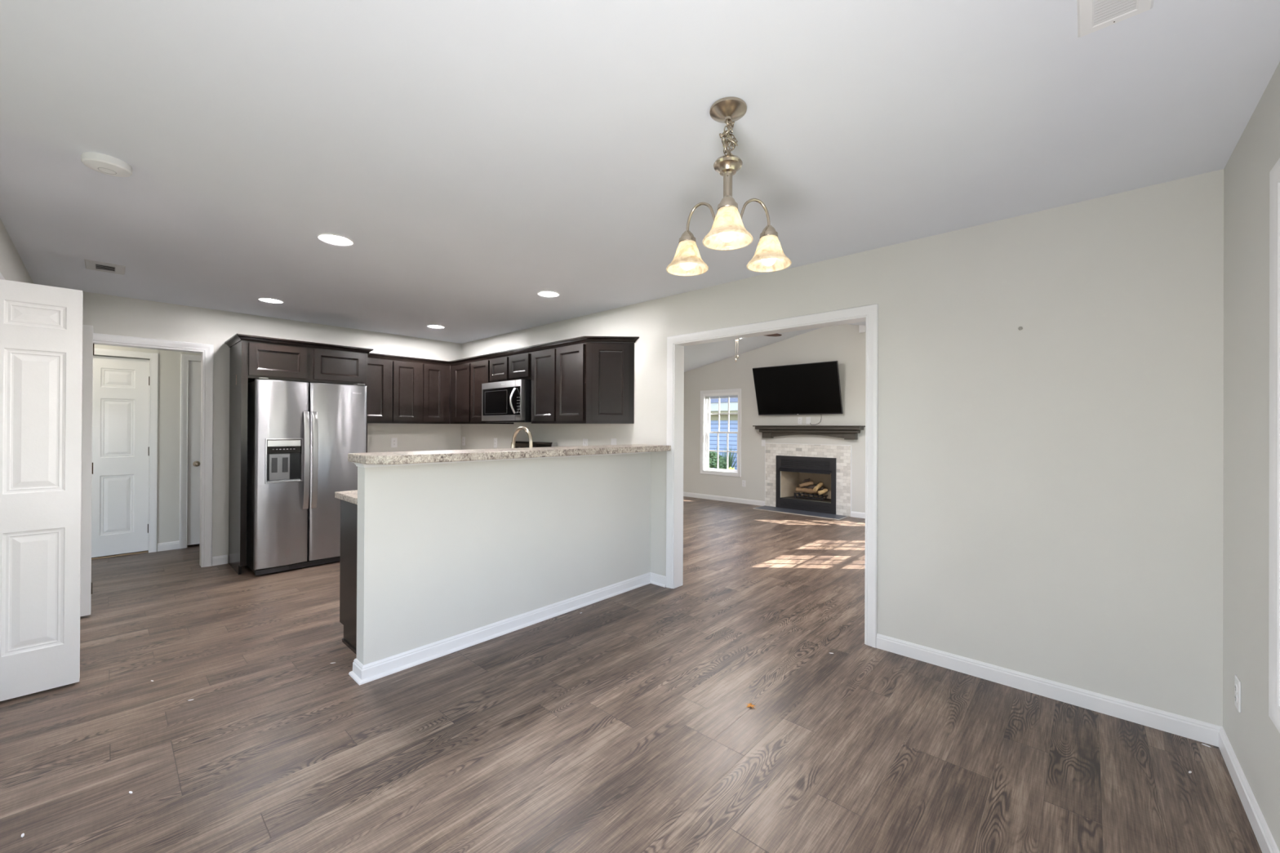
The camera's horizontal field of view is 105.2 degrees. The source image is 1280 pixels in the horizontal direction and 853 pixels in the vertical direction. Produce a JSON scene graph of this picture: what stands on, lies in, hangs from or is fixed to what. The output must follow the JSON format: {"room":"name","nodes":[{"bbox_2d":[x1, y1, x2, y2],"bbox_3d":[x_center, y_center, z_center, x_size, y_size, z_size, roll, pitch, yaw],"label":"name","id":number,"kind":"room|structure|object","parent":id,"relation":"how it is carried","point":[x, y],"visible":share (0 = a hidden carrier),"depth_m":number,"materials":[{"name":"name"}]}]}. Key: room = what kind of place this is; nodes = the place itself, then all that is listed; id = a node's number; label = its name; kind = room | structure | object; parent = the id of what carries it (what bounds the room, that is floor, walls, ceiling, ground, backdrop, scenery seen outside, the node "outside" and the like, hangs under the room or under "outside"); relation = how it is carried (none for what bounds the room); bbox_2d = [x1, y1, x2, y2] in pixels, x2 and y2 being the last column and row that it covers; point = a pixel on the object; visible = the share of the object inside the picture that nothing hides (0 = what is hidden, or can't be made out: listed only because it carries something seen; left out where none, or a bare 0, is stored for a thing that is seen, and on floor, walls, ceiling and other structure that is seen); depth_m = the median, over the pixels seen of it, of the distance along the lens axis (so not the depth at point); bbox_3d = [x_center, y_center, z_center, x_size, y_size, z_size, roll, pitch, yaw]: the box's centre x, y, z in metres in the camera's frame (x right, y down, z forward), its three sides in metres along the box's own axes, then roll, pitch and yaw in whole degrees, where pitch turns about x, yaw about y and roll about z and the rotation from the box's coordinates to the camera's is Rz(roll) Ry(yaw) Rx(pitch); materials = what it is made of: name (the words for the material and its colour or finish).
{"room":"dining area","nodes":[
{"label":"dining area","id":0,"kind":"room"},
{"bbox_2d":[0,218,33,284],"bbox_3d":[-3.703,0.602,2.778,3.312,3.440,0.120,0,0,42],"label":"wall","id":1,"kind":"structure","parent":0,"point":[12,268],"depth_m":2.90,"materials":[{"name":"beige paint"}]},
{"bbox_2d":[0,272,5,279],"bbox_3d":[-3.610,0.261,2.707,1.546,2.123,0.137,0,0,42],"label":"trim","id":2,"kind":"structure","parent":1,"relation":"attached to","point":[1,275],"depth_m":2.56,"materials":[{"name":"white paint"}]},
{"bbox_2d":[0,279,83,701],"bbox_3d":[-3.001,0.305,2.428,0.074,2.010,0.298,0,0,42],"label":"door","id":3,"kind":"structure","parent":1,"relation":"in","point":[41,326],"depth_m":2.42,"materials":[{"name":"white paint"}]},
{"bbox_2d":[80,324,93,617],"bbox_3d":[-3.943,0.302,3.309,0.074,2.010,0.325,0,0,42],"label":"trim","id":4,"kind":"structure","parent":1,"relation":"in","point":[87,330],"depth_m":3.38,"materials":[{"name":"white paint"}]},
{"bbox_2d":[93,344,200,551],"bbox_3d":[-5.190,0.601,5.158,0.120,3.440,2.600,0,0,42],"label":"wall","id":5,"kind":"structure","parent":0,"point":[169,362],"depth_m":5.23,"materials":[{"name":"beige paint"}]},
{"bbox_2d":[91,347,158,559],"bbox_3d":[-5.445,0.272,4.866,0.137,2.093,0.914,0,0,42],"label":"door","id":6,"kind":"structure","parent":5,"relation":"in","point":[125,398],"depth_m":5.01,"materials":[{"name":"white paint"}]},
{"bbox_2d":[157,541,179,551],"bbox_3d":[-5.039,1.279,5.226,0.013,0.085,0.168,0,0,42],"label":"baseboard","id":7,"kind":"structure","parent":5,"relation":"attached to","point":[166,546],"depth_m":5.22,"materials":[{"name":"white paint"}]},
{"bbox_2d":[179,354,200,548],"bbox_3d":[-4.701,0.270,5.595,0.103,2.108,0.820,0,0,42],"label":"door","id":8,"kind":"structure","parent":5,"relation":"in","point":[190,370],"depth_m":5.36,"materials":[{"name":"white paint"}]},
{"bbox_2d":[82,291,462,563],"bbox_3d":[-3.632,0.609,5.219,0.120,3.440,3.576,0,0,42],"label":"wall","id":9,"kind":"structure","parent":0,"point":[108,314],"depth_m":4.72,"materials":[{"name":"beige paint"}]},
{"bbox_2d":[93,333,213,567],"bbox_3d":[-4.415,0.271,4.363,0.154,2.103,0.898,0,0,42],"label":"trim","id":10,"kind":"structure","parent":9,"relation":"attached to","point":[206,351],"depth_m":4.61,"materials":[{"name":"white paint"}]},
{"bbox_2d":[212,554,227,565],"bbox_3d":[-4.028,1.283,4.690,0.013,0.085,0.112,0,0,42],"label":"baseboard","id":11,"kind":"structure","parent":9,"relation":"attached to","point":[223,559],"depth_m":4.68,"materials":[{"name":"white paint"}]},
{"bbox_2d":[367,357,391,423],"bbox_3d":[-3.051,-0.403,5.520,0.324,0.730,0.338,0,0,42],"label":"upper cabinet","id":12,"kind":"object","parent":9,"relation":"attached to","point":[378,369],"visible":0.49,"depth_m":5.45,"materials":[{"name":"brown wood"}]},
{"bbox_2d":[391,437,397,447],"bbox_3d":[-2.949,0.194,5.867,0.009,0.115,0.070,0,0,42],"label":"outlet","id":13,"kind":"object","parent":9,"relation":"attached to","point":[393,440],"visible":1,"depth_m":5.87,"materials":[{"name":"white plastic"}]},
{"bbox_2d":[390,360,450,423],"bbox_3d":[-2.699,-0.400,5.904,0.324,0.730,0.703,0,0,42],"label":"upper cabinet","id":14,"kind":"object","parent":9,"relation":"attached to","point":[420,392],"visible":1,"depth_m":5.79,"materials":[{"name":"brown wood"}]},
{"bbox_2d":[356,453,650,665],"bbox_3d":[-0.716,0.767,3.432,0.110,1.143,2.271,0,0,42],"label":"wall","id":15,"kind":"structure","parent":0,"point":[444,551],"depth_m":3.06,"materials":[{"name":"beige paint"}]},
{"bbox_2d":[352,451,651,467],"bbox_3d":[-0.720,0.208,3.426,0.150,0.025,2.291,0,0,42],"label":"trim","id":16,"kind":"structure","parent":15,"relation":"attached to","point":[358,464],"depth_m":2.99,"materials":[{"name":"white paint"}]},
{"bbox_2d":[348,572,666,685],"bbox_3d":[-0.672,1.296,3.369,2.315,0.085,0.187,0,0,-44],"label":"baseboard","id":17,"kind":"structure","parent":15,"relation":"attached to","point":[362,674],"depth_m":3.06,"materials":[{"name":"white paint"}]},
{"bbox_2d":[347,444,671,464],"bbox_3d":[-0.652,0.173,3.352,0.390,0.044,2.307,0,0,42],"label":"countertop","id":18,"kind":"structure","parent":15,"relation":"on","point":[450,455],"depth_m":2.90,"materials":[{"name":"stone"}]},
{"bbox_2d":[0,496,1262,852],"bbox_3d":[-0.766,1.402,4.645,8.600,0.120,9.730,0,0,42],"label":"floor","id":19,"kind":"structure","parent":0,"point":[624,723],"depth_m":2.10,"materials":[{"name":"brown wood"}]},
{"bbox_2d":[224,333,373,574],"bbox_3d":[-3.398,0.259,4.902,0.649,2.140,1.110,0,0,42],"label":"tall cabinet","id":20,"kind":"object","parent":19,"relation":"on","point":[251,357],"visible":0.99,"depth_m":4.55,"materials":[{"name":"brown wood"}]},
{"bbox_2d":[246,377,366,575],"bbox_3d":[-3.313,0.448,4.845,0.771,1.762,0.902,0,0,42],"label":"refrigerator","id":21,"kind":"object","parent":19,"relation":"on","point":[301,436],"visible":0.94,"depth_m":4.53,"materials":[{"name":"metal"}]},
{"bbox_2d":[339,499,357,654],"bbox_3d":[-1.176,0.898,3.439,0.573,0.876,1.507,0,0,42],"label":"base cabinet","id":22,"kind":"object","parent":19,"relation":"on","point":[348,511],"visible":0.12,"depth_m":2.97,"materials":[{"name":"brown wood"}]},
{"bbox_2d":[334,489,357,504],"bbox_3d":[-1.166,0.442,3.892,1.180,0.038,2.200,0,0,42],"label":"countertop","id":23,"kind":"structure","parent":22,"relation":"on","point":[351,496],"depth_m":3.01,"materials":[{"name":"stone"}]},
{"bbox_2d":[510,426,533,448],"bbox_3d":[-0.870,0.211,3.734,0.287,0.425,0.134,0,0,42],"label":"faucet","id":24,"kind":"object","parent":23,"relation":"on","point":[522,428],"visible":0.49,"depth_m":3.69,"materials":[{"name":"silver metal"}]},
{"bbox_2d":[515,440,556,448],"bbox_3d":[-1.381,0.750,5.099,0.761,1.180,0.685,0,0,42],"label":"range","id":25,"kind":"object","parent":19,"relation":"on","point":[518,444],"visible":0.11,"depth_m":5.27,"materials":[{"name":"metal"}]},
{"bbox_2d":[746,702,755,708],"bbox_3d":[0.532,1.336,2.340,0.052,0.005,0.053,0,0,3],"label":"dry leaf","id":26,"kind":"object","parent":19,"relation":"on","point":[748,704],"visible":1,"depth_m":2.34,"materials":[{"name":"orange plant"}]},
{"bbox_2d":[754,506,847,519],"bbox_3d":[2.520,1.360,7.753,1.392,0.012,0.390,0,0,42],"label":"hearth slab","id":27,"kind":"object","parent":19,"relation":"on","point":[766,508],"visible":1,"depth_m":7.72,"materials":[{"name":"stone"}]},
{"bbox_2d":[752,505,848,519],"bbox_3d":[2.518,1.360,7.749,1.406,0.013,0.398,0,0,42],"label":"strip","id":28,"kind":"object","parent":19,"relation":"on","point":[764,505],"visible":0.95,"depth_m":7.52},
{"bbox_2d":[764,443,851,516],"bbox_3d":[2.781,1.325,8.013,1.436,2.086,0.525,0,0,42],"label":"fireplace","id":29,"kind":"object","parent":19,"relation":"on","point":[830,465],"visible":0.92,"depth_m":7.94,"materials":[{"name":"stone"}]},
{"bbox_2d":[777,467,831,474],"bbox_3d":[2.628,0.712,7.845,0.870,0.055,0.065,0,0,42],"label":"hood","id":30,"kind":"object","parent":29,"relation":"attached to","point":[810,470],"depth_m":7.80,"materials":[{"name":"black metal"}]},
{"bbox_2d":[795,486,820,493],"bbox_3d":[2.761,1.053,8.034,0.390,0.097,0.086,0,0,39],"label":"log","id":31,"kind":"object","parent":29,"relation":"on","point":[810,491],"visible":0.85,"depth_m":8.02,"materials":[{"name":"brown wood"}]},
{"bbox_2d":[799,480,813,487],"bbox_3d":[2.732,0.953,8.052,0.220,0.114,0.071,0,0,5],"label":"log","id":32,"kind":"object","parent":31,"relation":"on","point":[811,482],"visible":1,"depth_m":8.03,"materials":[{"name":"brown wood"}]},
{"bbox_2d":[798,483,824,490],"bbox_3d":[2.830,1.003,8.069,0.412,0.100,0.088,0,0,39],"label":"log","id":33,"kind":"object","parent":31,"relation":"on","point":[811,486],"visible":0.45,"depth_m":8.03,"materials":[{"name":"brown wood"}]},
{"bbox_2d":[813,482,823,492],"bbox_3d":[2.876,0.978,7.906,0.187,0.153,0.072,0,0,-28],"label":"log","id":34,"kind":"object","parent":31,"relation":"on","point":[820,485],"visible":1,"depth_m":7.88,"materials":[{"name":"beige wood"}]},
{"bbox_2d":[817,488,827,494],"bbox_3d":[2.907,1.041,7.784,0.141,0.106,0.072,0,0,2],"label":"log","id":35,"kind":"object","parent":29,"relation":"on","point":[820,492],"visible":1,"depth_m":7.76,"materials":[{"name":"beige wood"}]},
{"bbox_2d":[0,0,1279,343],"bbox_3d":[-1.618,-1.159,2.451,6.822,0.100,5.196,0,0,42],"label":"ceiling","id":36,"kind":"structure","parent":0,"point":[477,158],"depth_m":1.82,"materials":[{"name":"paint"}]},
{"bbox_2d":[84,258,125,275],"bbox_3d":[-3.743,-1.112,3.424,0.280,0.009,0.190,0,0,42],"label":"ceiling vent","id":37,"kind":"object","parent":36,"relation":"in","point":[89,264],"visible":1,"depth_m":3.41,"materials":[{"name":"white metal"}]},
{"bbox_2d":[80,151,132,177],"bbox_3d":[-2.234,-1.092,2.051,0.146,0.042,0.146,0,0,42],"label":"smoke detector","id":38,"kind":"object","parent":36,"relation":"attached to","point":[100,162],"visible":1,"depth_m":2.02,"materials":[{"name":"white plastic"}]},
{"bbox_2d":[257,297,284,303],"bbox_3d":[-3.249,-1.109,4.305,0.184,0.006,0.184,0,0,42],"label":"recessed light","id":39,"kind":"object","parent":36,"relation":"in","point":[261,299],"visible":1,"depth_m":4.30,"materials":[{"name":"white paint"}]},
{"bbox_2d":[317,233,353,245],"bbox_3d":[-1.800,-1.105,2.894,0.184,0.006,0.184,0,0,42],"label":"recessed light","id":40,"kind":"object","parent":36,"relation":"in","point":[331,238],"visible":1,"depth_m":2.89,"materials":[{"name":"white paint"}]},
{"bbox_2d":[426,324,444,328],"bbox_3d":[-2.250,-1.101,5.391,0.184,0.006,0.184,0,0,42],"label":"recessed light","id":41,"kind":"object","parent":36,"relation":"in","point":[428,326],"visible":1,"depth_m":5.39,"materials":[{"name":"white paint"}]},
{"bbox_2d":[537,290,559,297],"bbox_3d":[-0.758,-1.097,4.051,0.184,0.006,0.184,0,0,42],"label":"recessed light","id":42,"kind":"object","parent":36,"relation":"in","point":[543,293],"visible":1,"depth_m":4.05,"materials":[{"name":"white paint"}]},
{"bbox_2d":[666,96,791,275],"bbox_3d":[0.278,-0.839,1.722,0.412,0.524,0.445,0,0,42],"label":"chandelier","id":43,"kind":"object","parent":36,"relation":"hanging from","point":[727,232],"visible":1,"depth_m":1.69,"materials":[{"name":"silver metal"}]},
{"bbox_2d":[1076,0,1154,37],"bbox_3d":[1.167,-1.093,1.197,0.146,0.009,0.356,0,0,42],"label":"ceiling vent","id":44,"kind":"object","parent":36,"relation":"in","point":[1093,15],"visible":1,"depth_m":1.29,"materials":[{"name":"white metal"}]},
{"bbox_2d":[683,324,866,512],"bbox_3d":[2.618,-0.169,8.053,5.780,3.072,0.140,0,0,42],"label":"wall","id":45,"kind":"structure","parent":0,"point":[843,344],"depth_m":8.34,"materials":[{"name":"beige paint"}]},
{"bbox_2d":[699,388,741,477],"bbox_3d":[1.518,0.112,9.048,0.885,1.577,0.157,0,0,42],"label":"window","id":46,"kind":"structure","parent":45,"relation":"in","point":[705,414],"depth_m":9.15,"materials":[{"name":"white paint"}]},
{"bbox_2d":[704,393,737,399],"bbox_3d":[1.504,-0.561,9.030,0.719,0.080,0.030,0,0,42],"label":"window blind","id":47,"kind":"object","parent":46,"relation":"attached to","point":[728,395],"visible":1,"depth_m":9.01,"materials":[{"name":"white plastic"}]},
{"bbox_2d":[683,492,764,506],"bbox_3d":[1.322,1.321,9.126,2.225,0.085,0.013,0,0,42],"label":"baseboard","id":48,"kind":"structure","parent":45,"relation":"attached to","point":[753,502],"depth_m":8.91,"materials":[{"name":"white paint"}]},
{"bbox_2d":[742,480,745,486],"bbox_3d":[1.838,1.010,8.659,0.070,0.115,0.009,0,0,42],"label":"outlet","id":49,"kind":"object","parent":45,"relation":"attached to","point":[743,481],"visible":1,"depth_m":8.66,"materials":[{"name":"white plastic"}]},
{"bbox_2d":[761,439,765,446],"bbox_3d":[2.121,0.281,8.405,0.070,0.115,0.009,0,0,42],"label":"light switch","id":50,"kind":"object","parent":45,"relation":"attached to","point":[763,441],"visible":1,"depth_m":8.40,"materials":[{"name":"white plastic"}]},
{"bbox_2d":[752,360,843,415],"bbox_3d":[2.509,-0.587,7.856,1.413,0.793,0.303,0,0,42],"label":"television","id":51,"kind":"object","parent":45,"relation":"attached to","point":[814,388],"visible":1,"depth_m":7.78,"materials":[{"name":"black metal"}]},
{"bbox_2d":[797,417,802,424],"bbox_3d":[2.605,-0.095,7.965,0.070,0.115,0.009,0,0,42],"label":"outlet","id":52,"kind":"object","parent":45,"relation":"attached to","point":[799,419],"visible":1,"depth_m":7.96,"materials":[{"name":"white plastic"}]},
{"bbox_2d":[805,417,810,424],"bbox_3d":[2.708,-0.095,7.870,0.075,0.115,0.009,0,0,42],"label":"light switch","id":53,"kind":"object","parent":45,"relation":"attached to","point":[807,419],"visible":1,"depth_m":7.87,"materials":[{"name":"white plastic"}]},
{"bbox_2d":[752,425,865,439],"bbox_3d":[2.636,0.090,7.794,1.767,0.209,0.214,0,0,42],"label":"mantel shelf","id":54,"kind":"object","parent":45,"relation":"attached to","point":[846,432],"visible":0.98,"depth_m":7.67,"materials":[{"name":"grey wood"}]},
{"bbox_2d":[851,511,865,518],"bbox_3d":[3.892,1.328,6.772,1.885,0.085,0.013,0,0,42],"label":"baseboard","id":55,"kind":"structure","parent":45,"relation":"attached to","point":[854,514],"depth_m":7.33,"materials":[{"name":"white paint"}]},
{"bbox_2d":[684,321,866,372],"bbox_3d":[1.100,-1.365,6.422,5.740,0.802,4.330,0,0,42],"label":"ceiling","id":56,"kind":"structure","parent":0,"point":[695,356],"depth_m":8.20,"materials":[{"name":"paint"}]},
{"bbox_2d":[735,333,782,361],"bbox_3d":[1.114,-1.169,5.416,1.155,0.900,1.187,0,0,42],"label":"ceiling fan","id":57,"kind":"object","parent":56,"relation":"hanging from","point":[771,335],"visible":0.2,"depth_m":5.62,"materials":[{"name":"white metal"}]},
{"bbox_2d":[461,168,1223,726],"bbox_3d":[0.038,0.245,4.365,6.960,4.200,0.120,0,0,42],"label":"wall","id":58,"kind":"structure","parent":0,"point":[1051,490],"depth_m":2.47,"materials":[{"name":"beige paint"}]},
{"bbox_2d":[462,436,465,445],"bbox_3d":[-2.324,0.194,6.442,0.070,0.115,0.009,0,0,42],"label":"outlet","id":59,"kind":"object","parent":58,"relation":"attached to","point":[463,437],"visible":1,"depth_m":6.44,"materials":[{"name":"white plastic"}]},
{"bbox_2d":[449,359,513,424],"bbox_3d":[-1.914,-0.396,5.856,0.939,0.730,0.324,0,0,42],"label":"upper cabinet","id":60,"kind":"object","parent":58,"relation":"attached to","point":[467,379],"visible":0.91,"depth_m":5.73,"materials":[{"name":"brown wood"}]},
{"bbox_2d":[493,438,497,447],"bbox_3d":[-1.749,0.198,5.915,0.070,0.115,0.009,0,0,42],"label":"outlet","id":61,"kind":"object","parent":58,"relation":"attached to","point":[495,439],"visible":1,"depth_m":5.91,"materials":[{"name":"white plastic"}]},
{"bbox_2d":[489,351,531,382],"bbox_3d":[-1.280,-0.617,5.277,0.775,0.285,0.324,0,0,42],"label":"upper cabinet","id":62,"kind":"object","parent":58,"relation":"attached to","point":[516,366],"visible":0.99,"depth_m":5.12,"materials":[{"name":"brown wood"}]},
{"bbox_2d":[481,379,531,422],"bbox_3d":[-1.351,-0.257,5.239,0.757,0.425,0.454,0,0,42],"label":"microwave","id":63,"kind":"object","parent":62,"relation":"attached to","point":[509,401],"visible":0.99,"depth_m":5.05,"materials":[{"name":"silver metal"}]},
{"bbox_2d":[531,342,586,423],"bbox_3d":[-0.689,-0.393,4.734,0.829,0.730,0.324,0,0,42],"label":"upper cabinet","id":64,"kind":"object","parent":58,"relation":"attached to","point":[558,374],"visible":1,"depth_m":4.57,"materials":[{"name":"brown wood"}]},
{"bbox_2d":[582,438,587,445],"bbox_3d":[-0.539,0.178,4.808,0.070,0.115,0.009,0,0,42],"label":"outlet","id":65,"kind":"object","parent":58,"relation":"attached to","point":[584,441],"visible":0.55,"depth_m":4.80,"materials":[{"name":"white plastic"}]},
{"bbox_2d":[586,342,634,423],"bbox_3d":[-0.265,-0.392,4.359,0.300,0.730,0.304,0,0,42],"label":"upper cabinet","id":66,"kind":"object","parent":58,"relation":"attached to","point":[610,366],"visible":1,"depth_m":4.35,"materials":[{"name":"brown wood"}]},
{"bbox_2d":[368,336,639,365],"bbox_3d":[-1.374,-0.776,5.170,3.188,0.048,0.941,0,0,22],"label":"crown molding","id":67,"kind":"structure","parent":66,"relation":"attached to","point":[582,339],"depth_m":5.02,"materials":[{"name":"brown wood"}]},
{"bbox_2d":[611,438,616,444],"bbox_3d":[-0.244,0.169,4.537,0.070,0.115,0.009,0,0,42],"label":"light switch","id":68,"kind":"object","parent":58,"relation":"attached to","point":[613,440],"visible":0.54,"depth_m":4.53,"materials":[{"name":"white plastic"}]},
{"bbox_2d":[666,303,878,648],"bbox_3d":[0.882,0.299,3.592,1.657,2.097,0.154,0,0,42],"label":"trim","id":69,"kind":"structure","parent":58,"relation":"attached to","point":[868,313],"depth_m":3.41,"materials":[{"name":"white paint"}]},
{"bbox_2d":[876,633,1222,746],"bbox_3d":[1.948,1.307,2.518,1.368,0.085,0.013,0,0,42],"label":"baseboard","id":70,"kind":"structure","parent":58,"relation":"attached to","point":[1175,724],"depth_m":2.40,"materials":[{"name":"white paint"}]},
{"bbox_2d":[1222,62,1279,852],"bbox_3d":[0.847,0.118,0.197,0.140,2.440,4.936,0,0,42],"label":"wall","id":71,"kind":"structure","parent":0,"point":[1254,739],"depth_m":1.73,"materials":[{"name":"beige paint"}]},
{"bbox_2d":[1234,675,1240,712],"bbox_3d":[2.253,1.007,1.845,0.009,0.115,0.070,0,0,42],"label":"outlet","id":72,"kind":"object","parent":71,"relation":"attached to","point":[1237,682],"visible":1,"depth_m":1.83,"materials":[{"name":"white plastic"}]},
{"bbox_2d":[1234,693,1237,702],"bbox_3d":[2.251,1.027,1.847,0.003,0.033,0.033,0,0,42],"label":"socket","id":73,"kind":"object","parent":72,"relation":"attached to","point":[1235,695],"depth_m":1.85,"materials":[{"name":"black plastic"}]},
{"bbox_2d":[1234,683,1237,693],"bbox_3d":[2.251,0.988,1.847,0.003,0.033,0.033,0,0,42],"label":"socket","id":74,"kind":"object","parent":72,"relation":"attached to","point":[1235,684],"depth_m":1.85,"materials":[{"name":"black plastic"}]},
{"bbox_2d":[1218,727,1279,852],"bbox_3d":[0.784,1.295,0.246,0.013,0.085,4.936,0,0,42],"label":"baseboard","id":75,"kind":"structure","parent":71,"relation":"attached to","point":[1267,844],"depth_m":1.70,"materials":[{"name":"white paint"}]},
{"bbox_2d":[1268,157,1279,733],"bbox_3d":[1.653,0.049,1.089,0.157,1.656,0.926,0,0,42],"label":"window","id":76,"kind":"structure","parent":71,"relation":"in","point":[1274,174],"depth_m":1.46,"materials":[{"name":"white paint"}]},
{"label":"outside","id":77,"kind":"structure","parent":0,"visible":0},
{"bbox_3d":[3.369,1.760,3.682,60.000,0.200,70.000,0,0,42],"label":"ground","id":78,"kind":"structure","parent":77,"visible":0},
{"bbox_2d":[708,451,728,469],"bbox_3d":[1.760,1.140,12.412,1.003,1.069,1.002,0,0,42],"label":"clipped shrub","id":79,"kind":"object","parent":78,"relation":"on","point":[713,455],"visible":0.34,"depth_m":12.16,"materials":[{"name":"green plant"}]},
{"bbox_2d":[709,395,737,470],"bbox_3d":[2.805,-0.509,16.828,12.200,4.400,6.400,0,0,42],"label":"neighbor house","id":80,"kind":"structure","parent":78,"relation":"on","point":[732,437],"depth_m":13.44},
{"bbox_2d":[714,445,737,467],"bbox_3d":[2.280,1.082,13.062,0.639,1.200,0.589,0,0,13],"label":"ornamental grass","id":81,"kind":"object","parent":78,"relation":"on","point":[730,458],"depth_m":12.94,"materials":[{"name":"green plant"}]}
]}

